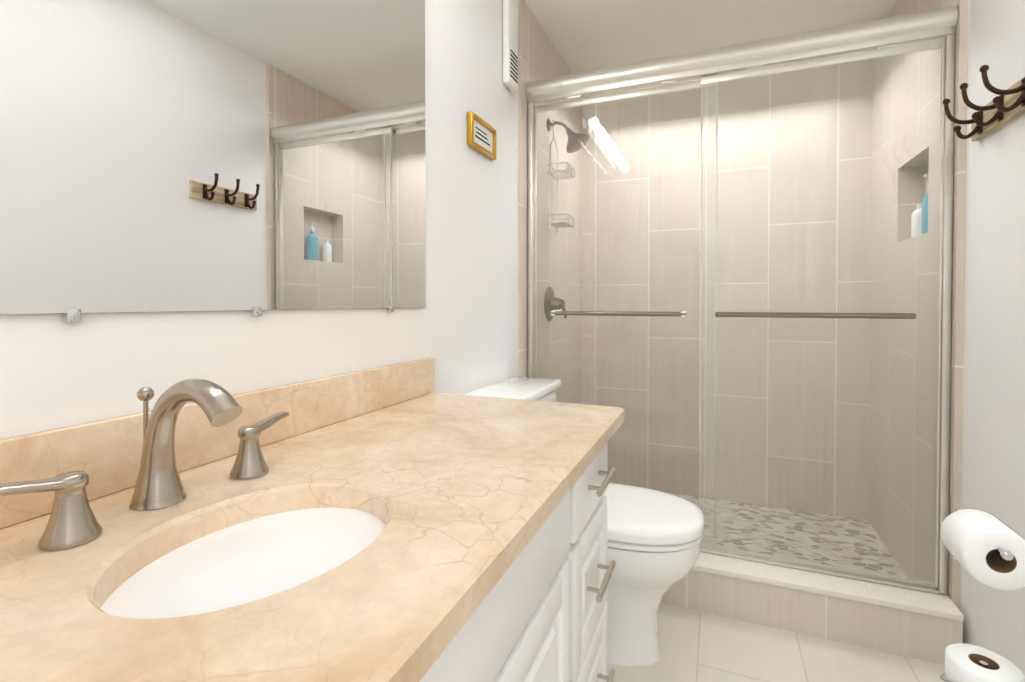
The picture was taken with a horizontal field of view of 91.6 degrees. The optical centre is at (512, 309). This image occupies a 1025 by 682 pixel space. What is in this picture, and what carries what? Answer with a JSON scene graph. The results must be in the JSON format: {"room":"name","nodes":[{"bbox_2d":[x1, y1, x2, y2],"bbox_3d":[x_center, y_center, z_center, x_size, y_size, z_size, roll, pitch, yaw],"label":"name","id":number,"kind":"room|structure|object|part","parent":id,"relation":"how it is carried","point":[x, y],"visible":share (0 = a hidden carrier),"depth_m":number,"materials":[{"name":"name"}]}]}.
{"room":"bathroom","nodes":[
{"label":"bathroom","id":0,"kind":"room"},
{"bbox_2d":[0,0,517,438],"bbox_3d":[-0.415,-0.096,1.194,0.120,2.410,4.290,0,1,22],"label":"wall","id":1,"kind":"structure","parent":0,"point":[57,371],"depth_m":1.34,"materials":[{"name":"white paint"}]},
{"bbox_2d":[0,0,425,321],"bbox_3d":[-0.577,-0.483,0.612,0.014,0.999,1.740,0,1,22],"label":"mirror","id":2,"kind":"object","parent":1,"relation":"attached to","point":[256,157],"visible":0.96,"depth_m":0.82,"materials":[{"name":"silver mirror"}]},
{"bbox_2d":[0,357,434,528],"bbox_3d":[-0.569,0.200,0.631,0.021,0.100,1.765,0,1,22],"label":"backsplash","id":3,"kind":"structure","parent":1,"relation":"attached to","point":[109,451],"depth_m":0.78,"materials":[{"name":"beige stone"}]},
{"bbox_2d":[467,111,495,159],"bbox_3d":[-0.105,-0.606,1.751,0.020,0.110,0.200,0,1,22],"label":"picture frame","id":4,"kind":"object","parent":1,"relation":"attached to","point":[481,135],"visible":1,"depth_m":1.74,"materials":[{"name":"gold metal"}]},
{"bbox_2d":[503,0,517,92],"bbox_3d":[-0.006,-1.050,1.972,0.030,0.345,0.105,0,1,22],"label":"air vent","id":5,"kind":"object","parent":1,"relation":"in","point":[510,44],"visible":1,"depth_m":1.94,"materials":[{"name":"white plastic"}]},
{"bbox_2d":[525,0,897,73],"bbox_3d":[0.335,-1.346,0.868,1.740,0.100,4.290,0,1,22],"label":"ceiling","id":6,"kind":"structure","parent":0,"point":[586,35],"depth_m":2.29,"materials":[{"name":"white paint"}]},
{"bbox_2d":[581,59,871,519],"bbox_3d":[1.127,-0.120,2.815,1.500,2.410,0.120,0,1,22],"label":"tiled wall","id":7,"kind":"structure","parent":0,"point":[635,360],"depth_m":2.71,"materials":[{"name":"tile"}]},
{"bbox_2d":[518,0,963,664],"bbox_3d":[0.927,-0.062,2.329,1.740,2.510,1.172,0,1,22],"label":"wall","id":8,"kind":"structure","parent":0,"point":[916,624],"depth_m":1.83,"materials":[{"name":"beige stone"}]},
{"bbox_3d":[0.222,-0.116,2.570,0.012,2.410,1.020,0,1,22],"label":"wall tile panel","id":9,"kind":"part","parent":8,"relation":"part of","materials":[{"name":"beige tile"}]},
{"bbox_2d":[544,286,566,320],"bbox_3d":[0.226,-0.029,2.440,0.095,0.170,0.170,0,1,22],"label":"shower valve","id":10,"kind":"object","parent":8,"relation":"attached to","point":[548,299],"depth_m":2.42,"materials":[{"name":"silver metal"}]},
{"bbox_2d":[546,118,588,152],"bbox_3d":[0.266,-0.841,2.390,0.198,0.175,0.122,0,1,22],"label":"shower head","id":11,"kind":"object","parent":8,"relation":"attached to","point":[571,145],"depth_m":2.37},
{"bbox_2d":[547,120,574,231],"bbox_3d":[0.235,-0.648,2.405,0.101,0.540,0.136,0,1,22],"label":"shower caddy","id":12,"kind":"object","parent":11,"relation":"hanging from","point":[564,224],"depth_m":2.40,"materials":[{"name":"silver metal"}]},
{"bbox_2d":[551,310,687,316],"bbox_3d":[0.421,0.015,2.012,0.537,0.021,0.079,0,1,22],"label":"posts","id":13,"kind":"object","parent":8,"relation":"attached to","point":[681,312],"visible":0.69,"depth_m":1.93,"materials":[{"name":"silver metal"}]},
{"bbox_2d":[550,311,686,316],"bbox_3d":[0.409,0.016,1.983,0.535,0.018,0.018,0,1,22],"label":"towel bar","id":14,"kind":"object","parent":13,"relation":"attached to","point":[585,313],"depth_m":1.98,"materials":[{"name":"silver metal"}]},
{"bbox_2d":[715,312,916,318],"bbox_3d":[1.037,0.019,1.748,0.604,0.019,0.056,0,1,22],"label":"towel bar","id":15,"kind":"object","parent":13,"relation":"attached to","point":[793,315],"depth_m":1.71,"materials":[{"name":"silver metal"}]},
{"bbox_2d":[537,49,941,586],"bbox_3d":[0.751,0.020,1.912,1.410,1.786,0.022,0,1,22],"label":"shower door","id":16,"kind":"structure","parent":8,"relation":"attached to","point":[819,384],"depth_m":1.81,"materials":[{"name":"clear glass"}]},
{"label":"shower door rail glass","id":17,"kind":"part","parent":16,"relation":"part of","materials":[{"name":"clear glass"}]},
{"label":"shower door rail glass","id":18,"kind":"part","parent":16,"relation":"part of","materials":[{"name":"clear glass"}]},
{"bbox_2d":[526,5,958,594],"bbox_3d":[0.751,-0.029,1.911,1.466,1.913,0.084,0,1,22],"label":"shower frame","id":19,"kind":"object","parent":8,"relation":"attached to","point":[934,29],"visible":0.77,"depth_m":1.76,"materials":[{"name":"silver metal"}]},
{"bbox_2d":[671,493,907,578],"bbox_3d":[0.935,1.075,2.376,1.468,0.035,0.870,0,1,22],"label":"pebble shower floor","id":20,"kind":"structure","parent":8,"relation":"on","point":[769,524],"depth_m":2.34,"materials":[{"name":"grey stone"}]},
{"bbox_3d":[0.737,1.024,1.892,1.468,0.150,0.175,0,1,22],"label":"shower curb sill","id":21,"kind":"part","parent":8,"relation":"part of","materials":[{"name":"tile"}]},
{"bbox_2d":[607,603,944,681],"bbox_3d":[0.147,1.170,0.447,1.740,0.100,3.300,0,1,22],"label":"floor","id":22,"kind":"structure","parent":0,"point":[697,646],"depth_m":1.58,"materials":[{"name":"tile"}]},
{"bbox_2d":[408,421,623,681],"bbox_3d":[-0.317,0.703,0.534,0.568,0.832,1.720,0,1,22],"label":"bathroom vanity","id":23,"kind":"object","parent":22,"relation":"on","point":[543,617],"depth_m":0.79,"materials":[{"name":"white wood"}]},
{"bbox_2d":[0,393,623,681],"bbox_3d":[-0.319,0.269,0.530,0.563,0.036,1.765,0,1,22],"label":"countertop","id":24,"kind":"structure","parent":23,"relation":"on","point":[471,476],"depth_m":0.52,"materials":[{"name":"beige stone"}]},
{"bbox_2d":[0,379,288,550],"bbox_3d":[-0.409,0.168,0.636,0.174,0.164,0.384,0,1,22],"label":"faucet","id":25,"kind":"object","parent":24,"relation":"on","point":[72,521],"visible":1,"depth_m":0.62,"materials":[{"name":"silver metal"}]},
{"bbox_3d":[-0.493,0.212,0.521,0.053,0.078,0.106,0,1,22],"label":"handle","id":26,"kind":"part","parent":25,"relation":"part of","materials":[{"name":"silver metal"}]},
{"bbox_3d":[-0.412,0.168,0.629,0.174,0.164,0.062,0,1,22],"label":"spout","id":27,"kind":"part","parent":25,"relation":"part of","materials":[{"name":"silver metal"}]},
{"bbox_3d":[-0.387,0.208,0.778,0.053,0.078,0.106,0,1,22],"label":"handle","id":28,"kind":"part","parent":25,"relation":"part of","materials":[{"name":"silver metal"}]},
{"bbox_2d":[72,489,403,632],"bbox_3d":[-0.280,0.349,0.567,0.290,0.148,0.351,0,1,22],"label":"sink","id":29,"kind":"object","parent":24,"relation":"in","point":[210,577],"depth_m":0.57,"materials":[{"name":"white ceramic"}]},
{"bbox_2d":[464,377,704,665],"bbox_3d":[0.253,0.688,1.682,0.737,0.828,0.448,0,1,22],"label":"toilet","id":30,"kind":"object","parent":22,"relation":"on","point":[654,538],"visible":0.4,"depth_m":1.55,"materials":[{"name":"white ceramic"}]},
{"bbox_3d":[0.010,0.290,1.776,0.211,0.035,0.448,0,1,22],"label":"tank lid","id":31,"kind":"part","parent":30,"relation":"part of","materials":[{"name":"white ceramic"}]},
{"bbox_3d":[0.009,0.507,1.780,0.192,0.397,0.424,0,1,22],"label":"tank","id":32,"kind":"part","parent":30,"relation":"part of","materials":[{"name":"white ceramic"}]},
{"bbox_3d":[0.332,0.654,1.649,0.566,0.042,0.388,0,1,22],"label":"lid","id":33,"kind":"part","parent":30,"relation":"part of","materials":[{"name":"white ceramic"}]},
{"bbox_3d":[0.329,0.687,1.651,0.566,0.018,0.384,0,1,22],"label":"seat","id":34,"kind":"part","parent":30,"relation":"part of","materials":[{"name":"white plastic"}]},
{"bbox_2d":[939,507,1024,681],"bbox_3d":[0.871,0.747,0.941,0.187,0.731,0.252,0,1,22],"label":"toilet paper rolls","id":35,"kind":"object","parent":22,"relation":"on","point":[985,548],"visible":1,"depth_m":0.89,"materials":[{"name":"paper"}]},
{"bbox_2d":[868,0,967,609],"bbox_3d":[1.660,-0.108,2.007,0.140,2.410,0.970,0,1,22],"label":"tiled wall","id":36,"kind":"structure","parent":0,"point":[880,267],"depth_m":1.95,"materials":[{"name":"tile"}]},
{"bbox_2d":[911,204,921,237],"bbox_3d":[1.639,-0.354,2.006,0.056,0.140,0.056,0,1,22],"label":"soap bottle","id":37,"kind":"object","parent":36,"relation":"on","point":[915,226],"depth_m":2.00,"materials":[{"name":"white plastic"}]},
{"bbox_2d":[922,174,927,233],"bbox_3d":[1.585,-0.398,1.887,0.053,0.231,0.079,0,1,22],"label":"shampoo bottle","id":38,"kind":"object","parent":36,"relation":"on","point":[925,211],"depth_m":1.89,"materials":[{"name":"teal plastic"}]},
{"bbox_2d":[960,0,1024,675],"bbox_3d":[0.877,-0.079,0.074,0.120,2.410,3.200,0,1,22],"label":"wall","id":39,"kind":"structure","parent":0,"point":[993,458],"depth_m":1.40,"materials":[{"name":"white paint"}]},
{"bbox_2d":[942,65,1024,141],"bbox_3d":[1.282,-0.560,1.355,0.107,0.125,0.350,0,1,22],"label":"hook rack","id":40,"kind":"object","parent":39,"relation":"attached to","point":[1004,107],"visible":1,"depth_m":1.35,"materials":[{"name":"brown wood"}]}
]}

